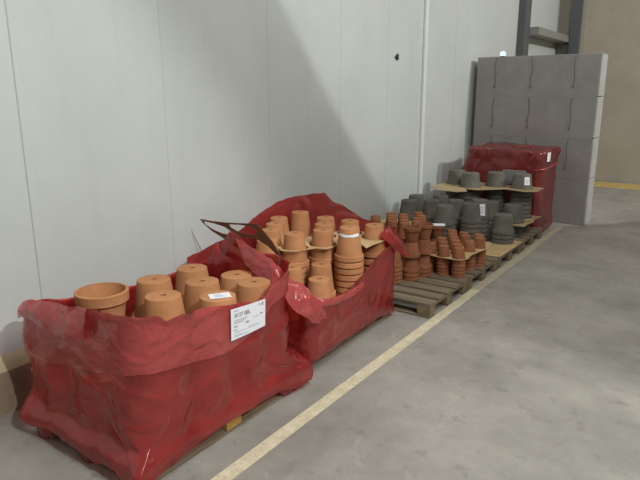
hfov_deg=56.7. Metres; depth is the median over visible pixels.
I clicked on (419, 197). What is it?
pot
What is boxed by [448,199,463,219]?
pot
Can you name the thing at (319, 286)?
terracotta pot
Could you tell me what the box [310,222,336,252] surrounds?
terracotta pot
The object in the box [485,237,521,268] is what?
pallet
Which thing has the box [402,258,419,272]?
terracotta pot
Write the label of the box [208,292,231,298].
paper slip
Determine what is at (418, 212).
terracotta pot
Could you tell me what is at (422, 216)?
terracotta pot
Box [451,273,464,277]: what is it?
terracotta pot
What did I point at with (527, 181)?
paper tag
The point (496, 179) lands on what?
pot
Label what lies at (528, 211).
pot
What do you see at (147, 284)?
terracotta pot
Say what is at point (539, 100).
concrete block wall
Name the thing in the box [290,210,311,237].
terracotta pot
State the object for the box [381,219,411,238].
cardboard sheet
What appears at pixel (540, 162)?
load
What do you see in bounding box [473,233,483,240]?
terracotta pot
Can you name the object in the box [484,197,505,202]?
pot
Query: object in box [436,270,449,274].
terracotta pot
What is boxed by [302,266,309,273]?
terracotta pot
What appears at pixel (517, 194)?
pot
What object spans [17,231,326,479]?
wrap
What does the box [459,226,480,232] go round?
pot
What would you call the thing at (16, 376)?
baseboard
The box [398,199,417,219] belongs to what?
pot
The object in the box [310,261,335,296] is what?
terracotta pot
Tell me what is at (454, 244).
terracotta pot
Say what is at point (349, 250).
terracotta pot
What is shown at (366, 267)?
terracotta pot
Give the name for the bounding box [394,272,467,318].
pallet
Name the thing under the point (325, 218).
terracotta pot
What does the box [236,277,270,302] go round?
terracotta pot
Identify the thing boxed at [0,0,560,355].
wall
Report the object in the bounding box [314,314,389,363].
pallet
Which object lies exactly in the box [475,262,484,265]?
terracotta pot
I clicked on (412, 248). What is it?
terracotta pot
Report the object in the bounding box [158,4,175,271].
trim
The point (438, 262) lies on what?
terracotta pot
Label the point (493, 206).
pot
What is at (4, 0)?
trim
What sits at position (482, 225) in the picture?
pot
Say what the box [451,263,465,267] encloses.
terracotta pot
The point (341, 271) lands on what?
terracotta pot
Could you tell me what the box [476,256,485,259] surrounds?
terracotta pot
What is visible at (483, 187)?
cardboard sheet
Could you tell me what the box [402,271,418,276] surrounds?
terracotta pot
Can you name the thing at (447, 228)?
pot
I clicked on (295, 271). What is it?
terracotta pot
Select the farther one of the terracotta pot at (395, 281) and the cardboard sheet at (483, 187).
the cardboard sheet at (483, 187)
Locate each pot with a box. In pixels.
[74,282,128,315]
[131,274,172,317]
[143,290,184,320]
[175,264,208,300]
[183,276,220,313]
[199,290,236,308]
[220,270,252,293]
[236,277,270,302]
[256,238,278,253]
[263,228,282,256]
[266,221,285,248]
[270,216,288,231]
[282,231,309,267]
[288,264,303,283]
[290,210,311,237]
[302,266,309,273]
[303,272,309,278]
[307,276,331,298]
[308,228,334,263]
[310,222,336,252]
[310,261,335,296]
[316,215,335,244]
[334,225,363,262]
[334,260,363,268]
[334,266,363,274]
[334,272,362,281]
[334,279,356,287]
[334,285,349,293]
[336,219,361,247]
[362,223,385,257]
[363,264,369,271]
[364,257,375,264]
[371,218,380,222]
[385,214,395,225]
[387,217,396,221]
[387,220,398,232]
[394,251,402,267]
[394,275,401,279]
[394,279,401,283]
[395,267,402,271]
[397,213,407,224]
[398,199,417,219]
[398,216,407,227]
[398,219,408,231]
[398,222,409,237]
[402,242,419,257]
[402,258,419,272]
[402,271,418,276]
[402,275,418,280]
[403,225,420,242]
[409,194,423,211]
[411,217,421,224]
[414,211,422,216]
[416,214,425,221]
[416,222,433,238]
[417,254,431,268]
[418,238,431,254]
[419,268,431,272]
[419,272,430,276]
[422,199,439,219]
[430,242,435,257]
[431,226,444,238]
[433,194,448,203]
[433,204,455,225]
[436,237,446,250]
[436,240,447,252]
[436,244,449,260]
[436,260,449,264]
[436,263,449,268]
[436,267,449,271]
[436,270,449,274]
[444,225,454,230]
[446,169,465,184]
[446,191,458,195]
[446,194,458,198]
[447,229,456,237]
[447,232,457,240]
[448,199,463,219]
[448,236,458,246]
[449,239,460,253]
[451,243,462,257]
[451,247,465,263]
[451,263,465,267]
[451,266,464,270]
[451,269,464,274]
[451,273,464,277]
[459,172,480,190]
[459,190,480,194]
[459,194,479,199]
[459,222,480,228]
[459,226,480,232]
[459,231,468,239]
[460,202,481,223]
[461,234,470,245]
[464,240,475,256]
[465,263,474,266]
[465,266,474,269]
[466,259,475,263]
[472,198,489,219]
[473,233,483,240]
[475,237,485,252]
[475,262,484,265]
[476,252,485,255]
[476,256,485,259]
[481,219,488,223]
[481,223,488,227]
[481,227,488,232]
[484,190,505,194]
[484,193,505,198]
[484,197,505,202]
[485,171,506,189]
[488,200,498,219]
[489,237,513,243]
[490,213,513,234]
[490,233,513,239]
[503,203,523,223]
[509,195,531,200]
[509,199,531,205]
[510,173,532,192]
[510,191,531,196]
[514,228,522,232]
[514,232,522,236]
[523,205,530,209]
[523,209,530,213]
[523,213,530,217]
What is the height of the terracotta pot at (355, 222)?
0.230 m
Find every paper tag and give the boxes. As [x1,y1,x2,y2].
[480,204,484,215]
[524,177,529,184]
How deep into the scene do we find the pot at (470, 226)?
6.22 m
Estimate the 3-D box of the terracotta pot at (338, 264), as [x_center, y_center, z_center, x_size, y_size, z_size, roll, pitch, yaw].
[0.205,0.065,4.168,0.209,0.230,0.209,4,15,16]
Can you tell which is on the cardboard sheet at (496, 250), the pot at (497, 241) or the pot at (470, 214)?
the pot at (497, 241)
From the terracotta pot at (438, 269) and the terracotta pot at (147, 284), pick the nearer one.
the terracotta pot at (147, 284)
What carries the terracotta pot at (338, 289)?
in the terracotta pot
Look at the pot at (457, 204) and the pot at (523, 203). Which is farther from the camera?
the pot at (523, 203)
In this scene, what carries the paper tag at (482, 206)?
in the pot at (479, 200)
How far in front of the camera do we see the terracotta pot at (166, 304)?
3.03 m
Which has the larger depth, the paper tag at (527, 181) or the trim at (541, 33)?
the trim at (541, 33)
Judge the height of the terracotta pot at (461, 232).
0.130 m
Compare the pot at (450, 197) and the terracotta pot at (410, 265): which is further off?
the pot at (450, 197)
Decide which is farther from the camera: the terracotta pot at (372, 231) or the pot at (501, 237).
the pot at (501, 237)
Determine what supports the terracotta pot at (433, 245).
in the terracotta pot
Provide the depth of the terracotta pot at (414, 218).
5.67 m
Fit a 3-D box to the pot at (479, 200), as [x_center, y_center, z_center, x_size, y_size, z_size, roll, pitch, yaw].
[1.747,-0.345,6.503,0.229,0.200,0.229,-8,16,-29]
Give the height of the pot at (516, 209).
0.200 m
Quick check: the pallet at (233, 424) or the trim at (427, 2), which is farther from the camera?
the trim at (427, 2)
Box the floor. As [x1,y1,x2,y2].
[0,180,639,479]
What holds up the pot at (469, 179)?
in the pot at (468, 192)
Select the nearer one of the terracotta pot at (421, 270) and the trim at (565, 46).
the terracotta pot at (421, 270)
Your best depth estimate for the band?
4.08 m
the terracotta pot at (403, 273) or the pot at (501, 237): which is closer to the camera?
the terracotta pot at (403, 273)
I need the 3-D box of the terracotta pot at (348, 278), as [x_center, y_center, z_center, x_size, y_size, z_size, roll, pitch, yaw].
[0.205,0.153,4.190,0.209,0.230,0.209,7,16,27]
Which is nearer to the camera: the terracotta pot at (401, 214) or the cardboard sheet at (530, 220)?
the terracotta pot at (401, 214)
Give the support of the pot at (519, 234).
on the pallet at (528, 236)
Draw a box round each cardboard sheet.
[278,231,384,251]
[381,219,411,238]
[430,237,491,260]
[431,184,466,191]
[436,182,543,191]
[486,241,521,256]
[513,215,540,226]
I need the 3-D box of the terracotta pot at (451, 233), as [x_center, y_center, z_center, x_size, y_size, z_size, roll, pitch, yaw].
[1.288,-0.001,5.764,0.125,0.130,0.125,7,16,25]
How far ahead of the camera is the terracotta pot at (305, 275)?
4.15 m
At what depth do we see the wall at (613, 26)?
11.16 m
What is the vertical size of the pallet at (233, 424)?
0.112 m
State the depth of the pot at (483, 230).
6.46 m
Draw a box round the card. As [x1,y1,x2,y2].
[433,223,444,225]
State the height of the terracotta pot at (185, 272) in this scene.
0.260 m
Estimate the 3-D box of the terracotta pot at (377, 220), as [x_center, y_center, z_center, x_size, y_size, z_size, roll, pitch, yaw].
[0.534,-0.141,5.684,0.125,0.130,0.125,5,15,20]
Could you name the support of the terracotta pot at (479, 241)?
in the terracotta pot at (477, 254)
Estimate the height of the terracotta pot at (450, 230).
0.130 m
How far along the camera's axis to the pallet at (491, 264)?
5.53 m
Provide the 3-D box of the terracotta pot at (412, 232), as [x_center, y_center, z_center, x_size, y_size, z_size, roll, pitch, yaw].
[0.793,-0.051,5.125,0.157,0.130,0.157,-13,19,-42]
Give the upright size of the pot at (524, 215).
0.200 m
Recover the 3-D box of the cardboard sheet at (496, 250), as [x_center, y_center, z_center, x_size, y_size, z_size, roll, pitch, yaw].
[1.863,0.072,6.257,0.330,0.004,0.755,9,17,34]
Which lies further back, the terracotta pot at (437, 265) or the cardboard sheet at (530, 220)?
the cardboard sheet at (530, 220)
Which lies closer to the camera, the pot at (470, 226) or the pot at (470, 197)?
the pot at (470, 226)
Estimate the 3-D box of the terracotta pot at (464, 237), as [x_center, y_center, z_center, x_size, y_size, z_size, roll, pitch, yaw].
[1.395,0.019,5.682,0.125,0.130,0.125,-7,16,-25]
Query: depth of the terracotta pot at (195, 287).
3.26 m
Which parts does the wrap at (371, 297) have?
card strip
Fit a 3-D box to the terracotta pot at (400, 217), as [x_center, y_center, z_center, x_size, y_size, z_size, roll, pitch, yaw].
[0.810,-0.162,5.765,0.125,0.130,0.125,-8,16,-29]
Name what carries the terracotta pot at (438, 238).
in the terracotta pot
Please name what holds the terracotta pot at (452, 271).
in the terracotta pot at (452, 275)
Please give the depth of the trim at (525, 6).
9.54 m
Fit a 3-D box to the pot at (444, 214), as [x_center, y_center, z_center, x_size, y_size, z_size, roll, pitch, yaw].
[1.301,-0.265,6.189,0.229,0.200,0.229,-5,15,-18]
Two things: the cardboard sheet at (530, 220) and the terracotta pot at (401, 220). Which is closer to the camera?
the terracotta pot at (401, 220)
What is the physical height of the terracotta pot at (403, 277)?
0.130 m
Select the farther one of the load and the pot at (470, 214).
the load
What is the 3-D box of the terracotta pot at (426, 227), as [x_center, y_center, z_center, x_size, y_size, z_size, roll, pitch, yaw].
[0.921,-0.079,5.235,0.157,0.130,0.157,2,14,9]
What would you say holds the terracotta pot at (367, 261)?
in the terracotta pot at (366, 267)
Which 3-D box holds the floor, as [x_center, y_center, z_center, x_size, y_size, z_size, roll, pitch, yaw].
[5.396,1.443,1.656,14.300,0.202,18.200,9,17,34]
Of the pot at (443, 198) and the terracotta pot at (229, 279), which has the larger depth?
the pot at (443, 198)
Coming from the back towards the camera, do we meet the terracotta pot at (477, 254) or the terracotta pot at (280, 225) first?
the terracotta pot at (477, 254)
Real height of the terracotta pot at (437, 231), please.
0.130 m
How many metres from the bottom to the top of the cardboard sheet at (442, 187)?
0.032 m
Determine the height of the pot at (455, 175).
0.200 m
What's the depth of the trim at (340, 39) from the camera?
5.56 m
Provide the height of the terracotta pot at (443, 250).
0.130 m
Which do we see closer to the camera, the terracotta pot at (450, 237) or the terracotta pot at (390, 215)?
the terracotta pot at (450, 237)
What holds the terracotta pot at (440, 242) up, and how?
in the terracotta pot
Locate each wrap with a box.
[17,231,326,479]
[186,193,410,364]
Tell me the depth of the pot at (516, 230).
6.67 m
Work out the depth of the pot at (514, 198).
6.90 m
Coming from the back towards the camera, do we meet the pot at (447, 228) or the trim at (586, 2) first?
the trim at (586, 2)
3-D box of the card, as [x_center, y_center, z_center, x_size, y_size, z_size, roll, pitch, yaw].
[1.174,-0.153,5.936,0.150,0.004,0.100,1,14,6]
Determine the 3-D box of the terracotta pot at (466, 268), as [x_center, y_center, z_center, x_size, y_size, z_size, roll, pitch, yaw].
[1.375,0.201,5.492,0.125,0.130,0.125,10,17,34]
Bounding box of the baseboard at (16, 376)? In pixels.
[0,213,398,416]
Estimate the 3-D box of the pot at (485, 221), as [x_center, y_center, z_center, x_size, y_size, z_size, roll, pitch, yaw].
[1.747,-0.297,6.514,0.229,0.200,0.229,-7,15,-24]
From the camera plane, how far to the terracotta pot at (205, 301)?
3.02 m
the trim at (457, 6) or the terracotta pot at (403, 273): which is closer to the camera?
the terracotta pot at (403, 273)
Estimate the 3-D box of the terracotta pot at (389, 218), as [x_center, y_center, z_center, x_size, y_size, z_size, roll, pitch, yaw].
[0.693,-0.148,5.711,0.125,0.130,0.125,-9,17,-32]
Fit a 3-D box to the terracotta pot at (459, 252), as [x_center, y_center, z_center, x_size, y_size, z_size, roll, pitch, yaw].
[1.226,0.133,5.234,0.125,0.130,0.125,11,18,37]
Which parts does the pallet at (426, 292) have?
board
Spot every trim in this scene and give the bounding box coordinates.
[4,0,41,298]
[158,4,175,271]
[266,0,271,205]
[340,39,340,105]
[384,26,388,204]
[417,0,429,193]
[449,6,457,169]
[515,0,531,55]
[529,27,568,43]
[562,44,568,53]
[568,0,583,53]
[579,0,588,53]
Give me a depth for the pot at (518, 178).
6.88 m
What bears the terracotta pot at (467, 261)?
in the terracotta pot at (473, 264)
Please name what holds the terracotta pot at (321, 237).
in the terracotta pot
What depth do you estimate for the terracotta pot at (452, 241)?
5.49 m
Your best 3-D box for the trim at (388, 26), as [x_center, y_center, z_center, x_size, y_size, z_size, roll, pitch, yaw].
[0.712,-3.240,5.923,0.002,6.170,0.004,9,17,34]
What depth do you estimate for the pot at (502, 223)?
6.33 m
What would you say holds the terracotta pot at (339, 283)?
in the terracotta pot at (338, 289)
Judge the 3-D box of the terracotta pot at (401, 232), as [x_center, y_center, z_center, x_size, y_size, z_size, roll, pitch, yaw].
[0.786,-0.099,5.514,0.125,0.130,0.125,-2,14,-7]
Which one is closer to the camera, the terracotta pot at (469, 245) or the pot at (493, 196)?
the terracotta pot at (469, 245)
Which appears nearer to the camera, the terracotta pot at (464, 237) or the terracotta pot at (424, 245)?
the terracotta pot at (424, 245)
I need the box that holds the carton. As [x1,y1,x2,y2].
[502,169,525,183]
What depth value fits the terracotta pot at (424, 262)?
5.24 m
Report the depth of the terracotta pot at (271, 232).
4.24 m
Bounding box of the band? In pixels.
[339,233,358,237]
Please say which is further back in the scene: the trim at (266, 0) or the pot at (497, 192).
the pot at (497, 192)
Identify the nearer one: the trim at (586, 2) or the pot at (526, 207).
the pot at (526, 207)
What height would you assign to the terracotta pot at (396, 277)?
0.130 m
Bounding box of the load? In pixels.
[462,142,560,231]
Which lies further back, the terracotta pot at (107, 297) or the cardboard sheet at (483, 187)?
the cardboard sheet at (483, 187)
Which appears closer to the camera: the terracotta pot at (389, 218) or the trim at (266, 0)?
the trim at (266, 0)
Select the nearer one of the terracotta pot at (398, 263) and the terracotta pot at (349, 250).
the terracotta pot at (349, 250)
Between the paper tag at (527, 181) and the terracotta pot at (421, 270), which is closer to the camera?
the terracotta pot at (421, 270)
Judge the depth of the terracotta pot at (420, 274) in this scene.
5.26 m
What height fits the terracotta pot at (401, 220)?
0.130 m
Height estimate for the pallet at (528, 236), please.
0.112 m
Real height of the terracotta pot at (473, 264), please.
0.130 m
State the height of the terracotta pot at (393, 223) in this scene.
0.130 m
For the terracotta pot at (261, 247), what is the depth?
3.98 m
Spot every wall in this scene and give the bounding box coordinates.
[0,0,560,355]
[473,53,607,224]
[556,0,639,182]
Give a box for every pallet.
[49,393,282,479]
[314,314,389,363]
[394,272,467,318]
[432,256,497,290]
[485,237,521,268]
[488,227,541,250]
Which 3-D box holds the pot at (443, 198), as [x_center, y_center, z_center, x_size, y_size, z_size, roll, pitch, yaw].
[1.377,-0.412,6.774,0.229,0.200,0.229,-4,15,-14]
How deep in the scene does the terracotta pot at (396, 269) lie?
5.05 m
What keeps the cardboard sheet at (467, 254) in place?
on the terracotta pot at (464, 237)
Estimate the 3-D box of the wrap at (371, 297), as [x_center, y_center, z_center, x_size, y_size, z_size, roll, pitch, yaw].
[-0.140,0.210,4.338,1.155,0.907,1.328,9,17,34]
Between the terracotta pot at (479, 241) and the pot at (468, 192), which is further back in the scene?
the pot at (468, 192)
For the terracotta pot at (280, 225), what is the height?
0.230 m
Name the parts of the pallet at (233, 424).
board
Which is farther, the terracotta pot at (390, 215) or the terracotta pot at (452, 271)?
the terracotta pot at (390, 215)
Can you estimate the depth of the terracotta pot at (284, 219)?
4.65 m
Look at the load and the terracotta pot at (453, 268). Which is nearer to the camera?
the terracotta pot at (453, 268)
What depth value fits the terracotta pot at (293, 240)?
4.10 m
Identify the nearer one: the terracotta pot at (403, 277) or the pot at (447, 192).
the terracotta pot at (403, 277)
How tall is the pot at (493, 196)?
0.200 m
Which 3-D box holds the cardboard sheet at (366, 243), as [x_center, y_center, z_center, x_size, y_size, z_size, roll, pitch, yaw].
[0.105,0.017,4.307,0.550,0.012,0.807,9,17,34]
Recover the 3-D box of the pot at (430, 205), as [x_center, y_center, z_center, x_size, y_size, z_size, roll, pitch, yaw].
[1.219,-0.338,6.479,0.229,0.200,0.229,-2,14,-9]
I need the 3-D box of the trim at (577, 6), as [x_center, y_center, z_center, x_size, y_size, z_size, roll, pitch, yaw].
[4.858,-4.399,11.163,0.170,6.500,0.200,9,17,34]

